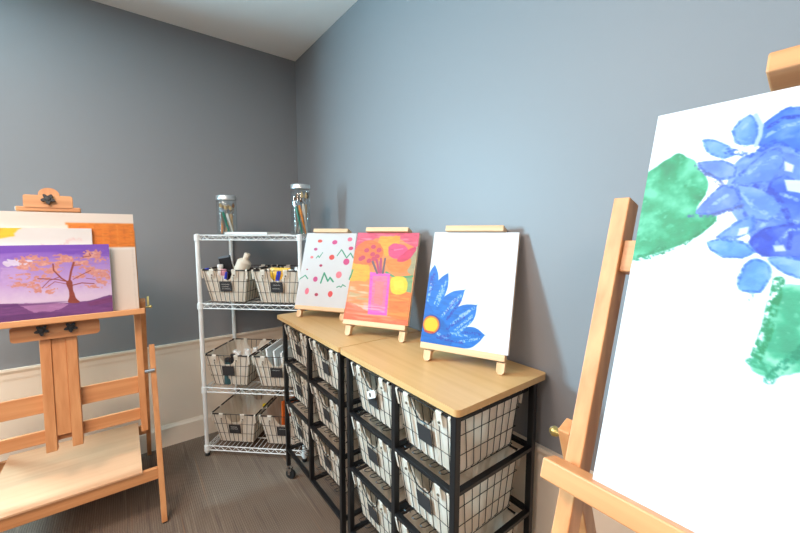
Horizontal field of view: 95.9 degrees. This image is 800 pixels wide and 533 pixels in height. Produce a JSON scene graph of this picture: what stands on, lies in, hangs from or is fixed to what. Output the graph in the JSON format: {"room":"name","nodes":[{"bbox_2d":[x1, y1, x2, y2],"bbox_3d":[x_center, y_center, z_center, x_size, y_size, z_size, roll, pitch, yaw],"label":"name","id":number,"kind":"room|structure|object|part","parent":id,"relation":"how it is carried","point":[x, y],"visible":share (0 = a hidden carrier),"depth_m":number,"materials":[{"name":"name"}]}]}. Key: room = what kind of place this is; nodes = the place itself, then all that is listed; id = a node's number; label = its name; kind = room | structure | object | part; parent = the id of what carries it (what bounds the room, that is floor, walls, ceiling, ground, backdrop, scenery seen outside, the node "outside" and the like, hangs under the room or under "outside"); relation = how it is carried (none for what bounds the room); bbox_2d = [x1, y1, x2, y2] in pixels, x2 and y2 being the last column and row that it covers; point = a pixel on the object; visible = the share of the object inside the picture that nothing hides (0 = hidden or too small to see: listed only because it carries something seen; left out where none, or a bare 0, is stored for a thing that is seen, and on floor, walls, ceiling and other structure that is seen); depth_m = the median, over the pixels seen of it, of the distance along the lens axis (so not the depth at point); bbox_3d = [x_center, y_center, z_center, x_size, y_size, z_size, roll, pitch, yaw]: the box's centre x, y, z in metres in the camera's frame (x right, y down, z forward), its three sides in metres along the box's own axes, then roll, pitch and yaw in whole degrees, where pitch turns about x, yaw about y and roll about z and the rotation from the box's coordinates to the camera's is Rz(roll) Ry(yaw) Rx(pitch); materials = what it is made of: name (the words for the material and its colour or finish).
{"room":"art studio","nodes":[
{"label":"art studio","id":0,"kind":"room"},
{"bbox_2d":[0,0,298,369],"bbox_3d":[-2.637,-0.080,1.436,4.600,2.636,0.120,-4,7,-37],"label":"wall","id":1,"kind":"structure","parent":0,"point":[112,110],"depth_m":2.19,"materials":[{"name":"grey paint"}]},
{"bbox_2d":[0,326,287,381],"bbox_3d":[-2.577,0.602,1.460,4.550,0.063,0.018,-4,7,-37],"label":"trim","id":2,"kind":"structure","parent":1,"relation":"attached to","point":[17,373],"depth_m":2.19,"materials":[{"name":"beige paint"}]},
{"bbox_2d":[0,335,292,461],"bbox_3d":[-2.582,0.867,1.490,4.550,0.480,0.005,-4,7,-37],"label":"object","id":3,"kind":"structure","parent":1,"relation":"attached to","point":[179,379],"depth_m":2.28,"materials":[{"name":"beige paint"}]},
{"bbox_2d":[139,392,290,453],"bbox_3d":[-2.579,1.165,1.513,4.550,0.142,0.016,-4,7,-37],"label":"baseboard","id":4,"kind":"structure","parent":1,"relation":"attached to","point":[191,428],"depth_m":2.37,"materials":[{"name":"beige paint"}]},
{"bbox_2d":[1,431,379,532],"bbox_3d":[-1.015,1.480,-0.501,4.850,0.100,5.450,-4,7,-37],"label":"floor","id":5,"kind":"structure","parent":0,"point":[220,491],"depth_m":1.87,"materials":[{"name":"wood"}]},
{"bbox_2d":[0,188,167,532],"bbox_3d":[-1.598,0.432,1.725,0.694,1.574,0.718,-4,7,-37],"label":"easel","id":6,"kind":"object","parent":5,"relation":"on","point":[56,477],"visible":0.92,"depth_m":1.62,"materials":[{"name":"brown wood"}]},
{"bbox_3d":[-1.517,0.273,1.529,0.046,0.045,0.020,-4,7,-37],"label":"knob","id":7,"kind":"part","parent":6,"relation":"part of","materials":[{"name":"black plastic"}]},
{"bbox_2d":[0,228,92,245],"bbox_3d":[-1.552,0.032,1.517,0.410,0.386,0.066,-4,7,-37],"label":"canvas","id":8,"kind":"object","parent":6,"relation":"on","point":[8,236],"visible":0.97,"depth_m":1.55,"materials":[{"name":"white fabric"}]},
{"bbox_3d":[-1.523,-0.290,1.562,0.046,0.045,0.020,-4,7,-37],"label":"knob","id":9,"kind":"part","parent":6,"relation":"part of","materials":[{"name":"black plastic"}]},
{"bbox_3d":[-1.533,0.388,1.567,0.036,0.815,0.150,-4,7,-37],"label":"mast rail","id":10,"kind":"part","parent":6,"relation":"part of","materials":[{"name":"brown wood"}]},
{"bbox_2d":[0,244,112,322],"bbox_3d":[-1.492,0.066,1.540,0.406,0.315,0.057,-4,7,-37],"label":"canvas","id":11,"kind":"object","parent":6,"relation":"on","point":[37,281],"visible":1,"depth_m":1.54,"materials":[{"name":"purple fabric"}]},
{"bbox_2d":[0,211,138,310],"bbox_3d":[-1.512,-0.007,1.573,0.585,0.456,0.078,-4,7,-37],"label":"canvas painting","id":12,"kind":"object","parent":6,"relation":"on","point":[115,230],"visible":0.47,"depth_m":1.69,"materials":[{"name":"white fabric"}]},
{"bbox_3d":[-1.444,0.268,1.585,0.046,0.045,0.020,-4,7,-37],"label":"knob","id":13,"kind":"part","parent":6,"relation":"part of","materials":[{"name":"black plastic"}]},
{"bbox_3d":[-1.752,0.984,1.975,0.596,0.053,0.022,-4,7,-37],"label":"rail","id":14,"kind":"part","parent":6,"relation":"part of","materials":[{"name":"brown wood"}]},
{"bbox_3d":[-1.467,0.384,1.618,0.036,0.815,0.150,-4,7,-37],"label":"mast rail","id":15,"kind":"part","parent":6,"relation":"part of","materials":[{"name":"brown wood"}]},
{"bbox_3d":[-1.424,1.011,1.549,0.644,0.054,0.022,-4,7,-37],"label":"rail","id":16,"kind":"part","parent":6,"relation":"part of","materials":[{"name":"brown wood"}]},
{"bbox_3d":[-1.422,0.666,2.025,0.022,1.052,0.494,-4,7,-37],"label":"leg","id":17,"kind":"part","parent":6,"relation":"part of","materials":[{"name":"brown wood"}]},
{"bbox_3d":[-1.186,0.803,1.769,0.023,0.822,0.229,-4,7,-37],"label":"leg","id":18,"kind":"part","parent":6,"relation":"part of","materials":[{"name":"brown wood"}]},
{"bbox_2d":[194,234,307,461],"bbox_3d":[-0.869,0.477,2.330,0.655,1.371,0.390,1,5,5],"label":"wire shelving unit","id":19,"kind":"object","parent":5,"relation":"on","point":[200,305],"visible":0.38,"depth_m":2.18,"materials":[{"name":"white metal"}]},
{"bbox_3d":[-1.193,0.481,2.180,0.026,1.353,0.026,1,5,5],"label":"post","id":20,"kind":"part","parent":19,"relation":"part of","materials":[{"name":"white metal"}]},
{"bbox_2d":[216,195,235,200],"bbox_3d":[-1.052,-0.311,2.195,0.113,0.232,0.113,-4,7,-37],"label":"glass jar","id":21,"kind":"object","parent":19,"relation":"on","point":[218,197],"visible":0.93,"depth_m":2.14,"materials":[{"name":"silver metal"}]},
{"bbox_2d":[218,205,224,231],"bbox_3d":[-1.072,-0.289,2.179,0.055,0.179,0.018,3,6,29],"label":"paintbrush","id":22,"kind":"object","parent":21,"relation":"in","point":[221,216],"visible":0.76,"depth_m":2.17,"materials":[{"name":"white wood"}]},
{"bbox_3d":[-1.069,-0.264,2.176,0.042,0.130,0.015,5,7,40],"label":"handle","id":23,"kind":"part","parent":22,"relation":"part of","materials":[{"name":"brown wood"}]},
{"bbox_2d":[219,203,229,231],"bbox_3d":[-1.054,-0.288,2.170,0.055,0.180,0.018,-1,6,-16],"label":"paintbrush","id":24,"kind":"object","parent":21,"relation":"in","point":[220,205],"visible":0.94,"depth_m":2.16,"materials":[{"name":"teal wood"}]},
{"bbox_3d":[-1.048,-0.264,2.174,0.042,0.131,0.015,-2,6,-19],"label":"handle","id":25,"kind":"part","parent":24,"relation":"part of","materials":[{"name":"teal wood"}]},
{"bbox_2d":[224,205,232,231],"bbox_3d":[-1.032,-0.283,2.176,0.018,0.168,0.055,4,7,37],"label":"paintbrush","id":26,"kind":"object","parent":21,"relation":"in","point":[225,207],"visible":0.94,"depth_m":2.17,"materials":[{"name":"white wood"}]},
{"bbox_3d":[-1.031,-0.261,2.185,0.015,0.122,0.042,3,6,26],"label":"handle","id":27,"kind":"part","parent":26,"relation":"part of","materials":[{"name":"white wood"}]},
{"bbox_2d":[229,206,233,231],"bbox_3d":[-1.023,-0.284,2.197,0.018,0.167,0.055,-1,5,-7],"label":"paintbrush","id":28,"kind":"object","parent":21,"relation":"in","point":[230,207],"visible":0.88,"depth_m":2.19,"materials":[{"name":"brown wood"}]},
{"bbox_3d":[-1.027,-0.262,2.205,0.015,0.121,0.042,-2,6,-19],"label":"handle","id":29,"kind":"part","parent":28,"relation":"part of","materials":[{"name":"brown"}]},
{"bbox_3d":[-1.162,0.449,2.533,0.026,1.353,0.026,1,5,5],"label":"post","id":30,"kind":"part","parent":19,"relation":"part of","materials":[{"name":"white metal"}]},
{"bbox_2d":[200,264,272,302],"bbox_3d":[-1.022,0.102,2.305,0.298,0.203,0.353,1,5,5],"label":"wire basket","id":31,"kind":"object","parent":19,"relation":"on","point":[240,287],"visible":0.77,"depth_m":2.16,"materials":[{"name":"brown"}]},
{"bbox_2d":[217,264,222,276],"bbox_3d":[-1.102,0.062,2.219,0.036,0.150,0.036,1,5,5],"label":"bottle","id":32,"kind":"object","parent":31,"relation":"in","point":[219,266],"visible":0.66,"depth_m":2.20,"materials":[{"name":"white plastic"}]},
{"bbox_2d":[220,269,225,279],"bbox_3d":[-1.070,0.083,2.183,0.046,0.137,0.034,1,5,5],"label":"bottle","id":33,"kind":"object","parent":31,"relation":"in","point":[223,272],"visible":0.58,"depth_m":2.17,"materials":[{"name":"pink plastic"}]},
{"bbox_2d":[218,255,232,279],"bbox_3d":[-1.080,0.028,2.261,0.098,0.200,0.030,0,5,-6],"label":"carton","id":34,"kind":"object","parent":31,"relation":"in","point":[226,261],"visible":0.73,"depth_m":2.24,"materials":[{"name":"black cardboard"}]},
{"bbox_3d":[-1.022,0.105,2.306,0.288,0.198,0.343,1,5,5],"label":"wire frame","id":35,"kind":"part","parent":31,"relation":"part of","materials":[{"name":"brown"}]},
{"bbox_2d":[230,252,250,277],"bbox_3d":[-0.982,0.018,2.220,0.135,0.209,0.083,1,5,5],"label":"bottle","id":36,"kind":"object","parent":31,"relation":"in","point":[243,263],"visible":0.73,"depth_m":2.19,"materials":[{"name":"beige plastic"}]},
{"bbox_2d":[205,338,273,385],"bbox_3d":[-1.031,0.618,2.354,0.298,0.203,0.353,1,5,5],"label":"wire basket","id":37,"kind":"object","parent":19,"relation":"on","point":[242,371],"visible":0.73,"depth_m":2.22,"materials":[{"name":"white fabric"}]},
{"bbox_2d":[224,357,231,384],"bbox_3d":[-1.062,0.644,2.232,0.048,0.160,0.048,1,5,5],"label":"bottle","id":38,"kind":"object","parent":37,"relation":"in","point":[227,381],"visible":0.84,"depth_m":2.22,"materials":[{"name":"teal plastic"}]},
{"bbox_2d":[230,353,234,362],"bbox_3d":[-1.060,0.636,2.294,0.040,0.165,0.040,1,5,5],"label":"bottle","id":39,"kind":"object","parent":37,"relation":"in","point":[232,354],"visible":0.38,"depth_m":2.28,"materials":[{"name":"black"}]},
{"bbox_2d":[245,349,250,355],"bbox_3d":[-0.976,0.624,2.326,0.048,0.184,0.048,1,5,5],"label":"bottle","id":40,"kind":"object","parent":37,"relation":"in","point":[247,351],"visible":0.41,"depth_m":2.31,"materials":[{"name":"white plastic"}]},
{"bbox_2d":[210,389,278,442],"bbox_3d":[-1.010,0.988,2.395,0.298,0.203,0.353,1,5,5],"label":"wire basket","id":41,"kind":"object","parent":19,"relation":"on","point":[237,419],"visible":0.82,"depth_m":2.28,"materials":[{"name":"white fabric"}]},
{"bbox_3d":[-0.870,0.739,2.355,0.655,0.035,0.390,1,5,5],"label":"wire shelf","id":42,"kind":"part","parent":19,"relation":"part of","materials":[{"name":"white metal"}]},
{"bbox_3d":[-0.868,0.223,2.307,0.655,0.035,0.390,1,5,5],"label":"wire shelf","id":43,"kind":"part","parent":19,"relation":"part of","materials":[{"name":"white metal"}]},
{"bbox_3d":[-0.867,-0.183,2.269,0.655,0.035,0.390,1,5,5],"label":"wire shelf","id":44,"kind":"part","parent":19,"relation":"part of","materials":[{"name":"white metal"}]},
{"bbox_2d":[224,232,279,234],"bbox_3d":[-0.913,-0.207,2.248,0.262,0.015,0.202,0,5,3],"label":"pad","id":45,"kind":"object","parent":19,"relation":"on","point":[254,233],"visible":0.94,"depth_m":2.15,"materials":[{"name":"white paper"}]},
{"bbox_3d":[-0.871,1.111,2.389,0.655,0.035,0.390,1,5,5],"label":"wire shelf","id":46,"kind":"part","parent":19,"relation":"part of","materials":[{"name":"white metal"}]},
{"bbox_2d":[251,339,292,386],"bbox_3d":[-0.728,0.621,2.328,0.298,0.203,0.353,1,5,5],"label":"wire basket","id":47,"kind":"object","parent":19,"relation":"on","point":[270,375],"visible":0.44,"depth_m":2.18,"materials":[{"name":"white fabric"}]},
{"bbox_2d":[265,338,282,365],"bbox_3d":[-0.796,0.604,2.328,0.032,0.225,0.230,1,5,5],"label":"board","id":48,"kind":"object","parent":47,"relation":"in","point":[269,350],"visible":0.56,"depth_m":2.27,"materials":[{"name":"white paper"}]},
{"bbox_2d":[273,340,289,365],"bbox_3d":[-0.751,0.610,2.325,0.031,0.213,0.230,1,5,5],"label":"board","id":49,"kind":"object","parent":47,"relation":"in","point":[276,353],"visible":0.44,"depth_m":2.25,"materials":[{"name":"white paper"}]},
{"bbox_2d":[280,345,292,363],"bbox_3d":[-0.706,0.617,2.321,0.030,0.201,0.230,1,5,5],"label":"board","id":50,"kind":"object","parent":47,"relation":"in","point":[289,348],"visible":0.23,"depth_m":2.30,"materials":[{"name":"white paper"}]},
{"bbox_2d":[251,265,297,302],"bbox_3d":[-0.711,0.105,2.278,0.298,0.203,0.353,1,5,5],"label":"wire basket","id":51,"kind":"object","parent":19,"relation":"on","point":[284,290],"visible":0.67,"depth_m":2.13,"materials":[{"name":"white fabric"}]},
{"bbox_2d":[270,268,289,280],"bbox_3d":[-0.719,0.089,2.177,0.125,0.165,0.048,1,5,5],"label":"pouch","id":52,"kind":"object","parent":51,"relation":"in","point":[274,275],"visible":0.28,"depth_m":2.16,"materials":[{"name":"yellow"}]},
{"bbox_2d":[258,391,300,444],"bbox_3d":[-0.703,0.992,2.368,0.298,0.203,0.353,1,5,5],"label":"wire basket","id":53,"kind":"object","parent":19,"relation":"on","point":[271,418],"visible":0.47,"depth_m":2.23,"materials":[{"name":"white fabric"}]},
{"bbox_2d":[281,397,296,424],"bbox_3d":[-0.681,0.968,2.347,0.027,0.265,0.243,3,6,30],"label":"folder","id":54,"kind":"object","parent":53,"relation":"in","point":[282,402],"visible":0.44,"depth_m":2.26,"materials":[{"name":"orange"}]},
{"bbox_2d":[269,234,304,234],"bbox_3d":[-0.733,-0.202,2.253,0.210,0.004,0.190,1,5,12],"label":"paper sheets","id":55,"kind":"object","parent":19,"relation":"on","point":[269,234],"visible":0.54,"depth_m":2.16,"materials":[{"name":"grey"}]},
{"bbox_2d":[290,184,309,189],"bbox_3d":[-0.588,-0.334,2.137,0.111,0.292,0.111,-4,7,-37],"label":"lid","id":56,"kind":"object","parent":19,"relation":"on","point":[292,186],"visible":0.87,"depth_m":2.09,"materials":[{"name":"silver metal"}]},
{"bbox_2d":[293,201,298,233],"bbox_3d":[-0.614,-0.305,2.125,0.018,0.223,0.057,-4,7,-37],"label":"paintbrush","id":57,"kind":"object","parent":56,"relation":"in","point":[293,201],"visible":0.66,"depth_m":2.12,"materials":[{"name":"white wood"}]},
{"bbox_2d":[293,196,302,233],"bbox_3d":[-0.599,-0.302,2.111,0.057,0.221,0.018,1,5,12],"label":"paintbrush","id":58,"kind":"object","parent":56,"relation":"in","point":[294,198],"visible":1,"depth_m":2.11,"materials":[{"name":"teal wood"}]},
{"bbox_3d":[-0.592,-0.272,2.116,0.043,0.160,0.015,0,5,2],"label":"handle","id":59,"kind":"part","parent":58,"relation":"part of","materials":[{"name":"teal wood"}]},
{"bbox_2d":[296,194,305,233],"bbox_3d":[-0.579,-0.307,2.113,0.056,0.230,0.018,-4,7,-37],"label":"paintbrush","id":60,"kind":"object","parent":56,"relation":"in","point":[297,196],"visible":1,"depth_m":2.10,"materials":[{"name":"orange wood"}]},
{"bbox_3d":[-0.574,-0.276,2.119,0.043,0.167,0.016,-4,7,-37],"label":"handle","id":61,"kind":"part","parent":60,"relation":"part of","materials":[{"name":"orange wood"}]},
{"bbox_2d":[301,191,307,232],"bbox_3d":[-0.561,-0.315,2.123,0.018,0.245,0.057,2,6,22],"label":"paintbrush","id":62,"kind":"object","parent":56,"relation":"in","point":[302,195],"visible":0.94,"depth_m":2.11,"materials":[{"name":"white wood"}]},
{"bbox_3d":[-0.562,-0.282,2.133,0.015,0.177,0.043,1,5,12],"label":"handle","id":63,"kind":"part","parent":62,"relation":"part of","materials":[{"name":"white"}]},
{"bbox_2d":[304,192,306,228],"bbox_3d":[-0.560,-0.315,2.142,0.018,0.241,0.057,-2,6,-26],"label":"paintbrush","id":64,"kind":"object","parent":56,"relation":"in","point":[305,195],"visible":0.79,"depth_m":2.12,"materials":[{"name":"brown"}]},
{"bbox_3d":[-0.576,0.488,2.126,0.026,1.353,0.026,1,5,5],"label":"post","id":65,"kind":"part","parent":19,"relation":"part of","materials":[{"name":"white metal"}]},
{"bbox_2d":[277,310,417,532],"bbox_3d":[-0.293,0.744,1.872,0.421,0.928,0.731,-4,7,-37],"label":"cart","id":66,"kind":"object","parent":5,"relation":"on","point":[326,328],"visible":0.48,"depth_m":1.70,"materials":[{"name":"laminate"}]},
{"bbox_3d":[-0.626,0.703,1.994,0.020,0.830,0.020,-4,7,-37],"label":"post","id":67,"kind":"part","parent":66,"relation":"part of","materials":[{"name":"black metal"}]},
{"bbox_2d":[284,324,316,371],"bbox_3d":[-0.402,0.406,1.936,0.338,0.191,0.283,-4,7,-37],"label":"wire basket","id":68,"kind":"object","parent":66,"relation":"in","point":[297,339],"visible":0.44,"depth_m":1.85,"materials":[{"name":"black"}]},
{"bbox_2d":[285,362,318,413],"bbox_3d":[-0.402,0.621,1.956,0.338,0.191,0.283,-4,7,-37],"label":"wire basket","id":69,"kind":"object","parent":66,"relation":"in","point":[299,385],"visible":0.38,"depth_m":1.89,"materials":[{"name":"white fabric"}]},
{"bbox_2d":[287,401,318,456],"bbox_3d":[-0.403,0.846,1.977,0.338,0.191,0.283,-4,7,-37],"label":"wire basket","id":70,"kind":"object","parent":66,"relation":"in","point":[300,428],"visible":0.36,"depth_m":1.93,"materials":[{"name":"white fabric"}]},
{"bbox_3d":[-0.430,0.682,1.737,0.020,0.740,0.020,-4,7,-37],"label":"post","id":71,"kind":"part","parent":66,"relation":"part of","materials":[{"name":"black metal"}]},
{"bbox_2d":[294,229,351,320],"bbox_3d":[-0.390,0.032,1.988,0.298,0.479,0.245,2,6,19],"label":"easel","id":72,"kind":"object","parent":66,"relation":"on","point":[302,308],"visible":0.42,"depth_m":1.93,"materials":[{"name":"brown wood"}]},
{"bbox_3d":[-0.481,0.068,1.989,0.202,0.404,0.041,-5,7,-43],"label":"leg","id":73,"kind":"part","parent":72,"relation":"part of","materials":[{"name":"brown wood"}]},
{"bbox_2d":[295,233,357,308],"bbox_3d":[-0.397,0.016,1.958,0.309,0.392,0.149,2,6,19],"label":"canvas","id":74,"kind":"object","parent":72,"relation":"on","point":[327,262],"visible":0.98,"depth_m":1.95,"materials":[{"name":"white fabric"}]},
{"bbox_3d":[-0.306,0.074,1.930,0.041,0.404,0.202,-1,5,-10],"label":"leg","id":75,"kind":"part","parent":72,"relation":"part of","materials":[{"name":"brown wood"}]},
{"bbox_3d":[-0.289,0.535,1.837,0.380,0.012,0.652,-4,7,-37],"label":"rail","id":76,"kind":"part","parent":66,"relation":"part of","materials":[{"name":"black metal"}]},
{"bbox_3d":[-0.290,0.760,1.858,0.380,0.012,0.652,-4,7,-37],"label":"rail","id":77,"kind":"part","parent":66,"relation":"part of","materials":[{"name":"black metal"}]},
{"bbox_3d":[-0.291,1.035,1.884,0.380,0.012,0.652,-4,7,-37],"label":"rail","id":78,"kind":"part","parent":66,"relation":"part of","materials":[{"name":"black metal"}]},
{"bbox_2d":[309,338,358,394],"bbox_3d":[-0.209,0.430,1.686,0.338,0.191,0.283,-4,7,-37],"label":"wire basket","id":79,"kind":"object","parent":66,"relation":"in","point":[326,359],"visible":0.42,"depth_m":1.59,"materials":[{"name":"white fabric"}]},
{"bbox_2d":[310,379,365,442],"bbox_3d":[-0.209,0.644,1.706,0.338,0.191,0.283,-4,7,-37],"label":"wire basket","id":80,"kind":"object","parent":66,"relation":"in","point":[327,410],"visible":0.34,"depth_m":1.63,"materials":[{"name":"white fabric"}]},
{"bbox_2d":[311,424,369,492],"bbox_3d":[-0.210,0.869,1.727,0.338,0.191,0.283,-4,7,-37],"label":"wire basket","id":81,"kind":"object","parent":66,"relation":"in","point":[328,460],"visible":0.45,"depth_m":1.66,"materials":[{"name":"white fabric"}]},
{"bbox_3d":[-0.211,0.872,1.726,0.331,0.186,0.278,-4,7,-37],"label":"wire frame","id":82,"kind":"part","parent":81,"relation":"part of","materials":[{"name":"black metal"}]},
{"bbox_3d":[-0.240,0.750,1.495,0.020,0.830,0.020,-4,7,-37],"label":"post","id":83,"kind":"part","parent":66,"relation":"part of","materials":[{"name":"black metal"}]},
{"bbox_2d":[343,227,411,342],"bbox_3d":[-0.072,0.064,1.636,0.298,0.482,0.254,2,6,23],"label":"easel","id":84,"kind":"object","parent":66,"relation":"on","point":[350,323],"visible":0.45,"depth_m":1.59,"materials":[{"name":"brown wood"}]},
{"bbox_3d":[-0.163,0.100,1.643,0.210,0.407,0.042,-4,7,-40],"label":"leg","id":85,"kind":"part","parent":84,"relation":"part of","materials":[{"name":"brown wood"}]},
{"bbox_2d":[343,233,420,325],"bbox_3d":[-0.080,0.045,1.608,0.309,0.389,0.156,2,6,23],"label":"canvas","id":86,"kind":"object","parent":84,"relation":"on","point":[383,273],"visible":1,"depth_m":1.59,"materials":[{"name":"orange"}]},
{"bbox_3d":[-0.080,0.045,1.609,0.309,0.388,0.155,2,6,23],"label":"stretcher frame","id":87,"kind":"part","parent":86,"relation":"part of","materials":[{"name":"multicoloured fabric"}]},
{"bbox_3d":[0.008,0.107,1.572,0.042,0.407,0.210,0,5,-4],"label":"leg","id":88,"kind":"part","parent":84,"relation":"part of","materials":[{"name":"brown wood"}]},
{"bbox_2d":[341,331,545,532],"bbox_3d":[0.121,0.796,1.336,0.421,0.928,0.640,-4,7,-37],"label":"cart","id":89,"kind":"object","parent":5,"relation":"on","point":[457,385],"visible":0.68,"depth_m":1.18,"materials":[{"name":"laminate"}]},
{"bbox_3d":[-0.197,0.756,1.439,0.020,0.830,0.020,-4,7,-37],"label":"post","id":90,"kind":"part","parent":89,"relation":"part of","materials":[{"name":"black metal"}]},
{"bbox_3d":[0.117,1.085,1.356,0.380,0.012,0.582,-4,7,-37],"label":"rail","id":91,"kind":"part","parent":89,"relation":"part of","materials":[{"name":"black metal"}]},
{"bbox_2d":[351,362,404,430],"bbox_3d":[0.020,0.459,1.390,0.338,0.191,0.251,-4,7,-37],"label":"wire basket","id":92,"kind":"object","parent":89,"relation":"in","point":[379,407],"visible":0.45,"depth_m":1.30,"materials":[{"name":"black"}]},
{"bbox_2d":[367,390,375,398],"bbox_3d":[-0.101,0.452,1.272,0.002,0.042,0.054,-4,7,-37],"label":"paper tag","id":93,"kind":"object","parent":92,"relation":"attached to","point":[371,394],"visible":1,"depth_m":1.27,"materials":[{"name":"white paper"}]},
{"bbox_2d":[351,412,406,489],"bbox_3d":[0.019,0.673,1.410,0.338,0.191,0.251,-4,7,-37],"label":"wire basket","id":94,"kind":"object","parent":89,"relation":"in","point":[376,454],"visible":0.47,"depth_m":1.34,"materials":[{"name":"white fabric"}]},
{"bbox_2d":[352,465,406,532],"bbox_3d":[0.019,0.898,1.431,0.338,0.191,0.251,-4,7,-37],"label":"wire basket","id":95,"kind":"object","parent":89,"relation":"in","point":[379,516],"visible":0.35,"depth_m":1.39,"materials":[{"name":"white fabric"}]},
{"bbox_3d":[0.017,0.900,1.431,0.331,0.186,0.246,-4,7,-37],"label":"wire frame","id":96,"kind":"part","parent":95,"relation":"part of","materials":[{"name":"black metal"}]},
{"bbox_3d":[-0.016,0.733,1.201,0.020,0.740,0.020,-4,7,-37],"label":"post","id":97,"kind":"part","parent":89,"relation":"part of","materials":[{"name":"black metal"}]},
{"bbox_3d":[0.119,0.361,1.289,0.380,0.012,0.582,-4,7,-37],"label":"rail","id":98,"kind":"part","parent":89,"relation":"part of","materials":[{"name":"black metal"}]},
{"bbox_3d":[0.118,0.811,1.331,0.380,0.012,0.582,-4,7,-37],"label":"rail","id":99,"kind":"part","parent":89,"relation":"part of","materials":[{"name":"black metal"}]},
{"bbox_3d":[0.119,0.586,1.310,0.380,0.012,0.582,-4,7,-37],"label":"rail","id":100,"kind":"part","parent":89,"relation":"part of","materials":[{"name":"black metal"}]},
{"bbox_3d":[0.147,0.798,0.994,0.020,0.830,0.020,-4,7,-37],"label":"post","id":101,"kind":"part","parent":89,"relation":"part of","materials":[{"name":"black metal"}]},
{"bbox_2d":[395,506,517,532],"bbox_3d":[0.191,0.919,1.209,0.338,0.191,0.251,-4,7,-37],"label":"wire basket","id":102,"kind":"object","parent":89,"relation":"in","point":[504,516],"visible":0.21,"depth_m":1.25,"materials":[{"name":"white fabric"}]},
{"bbox_2d":[395,443,519,532],"bbox_3d":[0.191,0.694,1.188,0.338,0.191,0.251,-4,7,-37],"label":"wire basket","id":103,"kind":"object","parent":89,"relation":"in","point":[478,505],"visible":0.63,"depth_m":1.12,"materials":[{"name":"white fabric"}]},
{"bbox_2d":[395,387,523,474],"bbox_3d":[0.192,0.480,1.168,0.338,0.191,0.251,-4,7,-37],"label":"wire basket","id":104,"kind":"object","parent":89,"relation":"in","point":[427,427],"visible":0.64,"depth_m":1.08,"materials":[{"name":"white fabric"}]},
{"bbox_2d":[420,225,506,374],"bbox_3d":[0.256,0.096,1.295,0.298,0.484,0.232,3,6,29],"label":"easel","id":105,"kind":"object","parent":89,"relation":"on","point":[501,365],"visible":0.38,"depth_m":1.24,"materials":[{"name":"brown wood"}]},
{"bbox_3d":[0.165,0.130,1.312,0.190,0.409,0.042,-3,6,-30],"label":"leg","id":106,"kind":"part","parent":105,"relation":"part of","materials":[{"name":"brown wood"}]},
{"bbox_2d":[421,232,519,355],"bbox_3d":[0.242,0.079,1.264,0.309,0.396,0.134,3,6,29],"label":"canvas","id":107,"kind":"object","parent":105,"relation":"on","point":[469,304],"visible":1,"depth_m":1.25,"materials":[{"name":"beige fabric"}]},
{"bbox_3d":[0.242,0.079,1.265,0.309,0.395,0.133,3,6,29],"label":"stretcher frame","id":108,"kind":"part","parent":107,"relation":"part of","materials":[{"name":"beige fabric"}]},
{"bbox_3d":[0.327,0.139,1.222,0.042,0.409,0.190,0,5,-1],"label":"leg","id":109,"kind":"part","parent":105,"relation":"part of","materials":[{"name":"brown wood"}]},
{"bbox_3d":[0.433,0.779,1.214,0.020,0.830,0.020,-4,7,-37],"label":"post","id":110,"kind":"part","parent":89,"relation":"part of","materials":[{"name":"black metal"}]},
{"bbox_2d":[540,45,799,532],"bbox_3d":[0.520,0.499,0.435,0.755,1.691,0.718,-4,7,-37],"label":"easel","id":111,"kind":"object","parent":5,"relation":"on","point":[579,492],"visible":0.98,"depth_m":0.62,"materials":[{"name":"brown wood"}]},
{"bbox_3d":[0.456,0.790,0.818,0.422,1.041,0.022,-4,7,-37],"label":"leg","id":112,"kind":"part","parent":111,"relation":"part of","materials":[{"name":"brown wood"}]},
{"bbox_2d":[593,86,799,532],"bbox_3d":[0.524,0.059,0.389,0.191,0.578,0.500,-4,7,-37],"label":"canvas","id":113,"kind":"object","parent":111,"relation":"on","point":[700,429],"visible":1,"depth_m":0.49,"materials":[{"name":"white fabric"}]},
{"bbox_2d":[92,0,356,60],"bbox_3d":[-1.006,-1.245,-0.755,4.850,0.100,5.450,-4,7,-37],"label":"ceiling","id":114,"kind":"structure","parent":0,"point":[286,29],"depth_m":2.13,"materials":[{"name":"white paint"}]},
{"bbox_2d":[295,0,799,470],"bbox_3d":[0.819,-0.011,0.818,0.120,2.636,5.320,-4,7,-37],"label":"wall","id":115,"kind":"structure","parent":0,"point":[530,118],"depth_m":1.21,"materials":[{"name":"grey paint"}]},
{"bbox_2d":[511,431,593,473],"bbox_3d":[0.768,0.672,0.831,0.018,0.063,5.100,-4,7,-37],"label":"trim","id":116,"kind":"structure","parent":115,"relation":"attached to","point":[541,451],"depth_m":1.21,"materials":[{"name":"beige paint"}]},
{"bbox_2d":[492,448,635,532],"bbox_3d":[0.773,0.937,0.860,0.005,0.480,5.100,-4,7,-37],"label":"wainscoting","id":117,"kind":"structure","parent":115,"relation":"attached to","point":[545,493],"depth_m":1.22,"materials":[{"name":"beige paint"}]}
]}

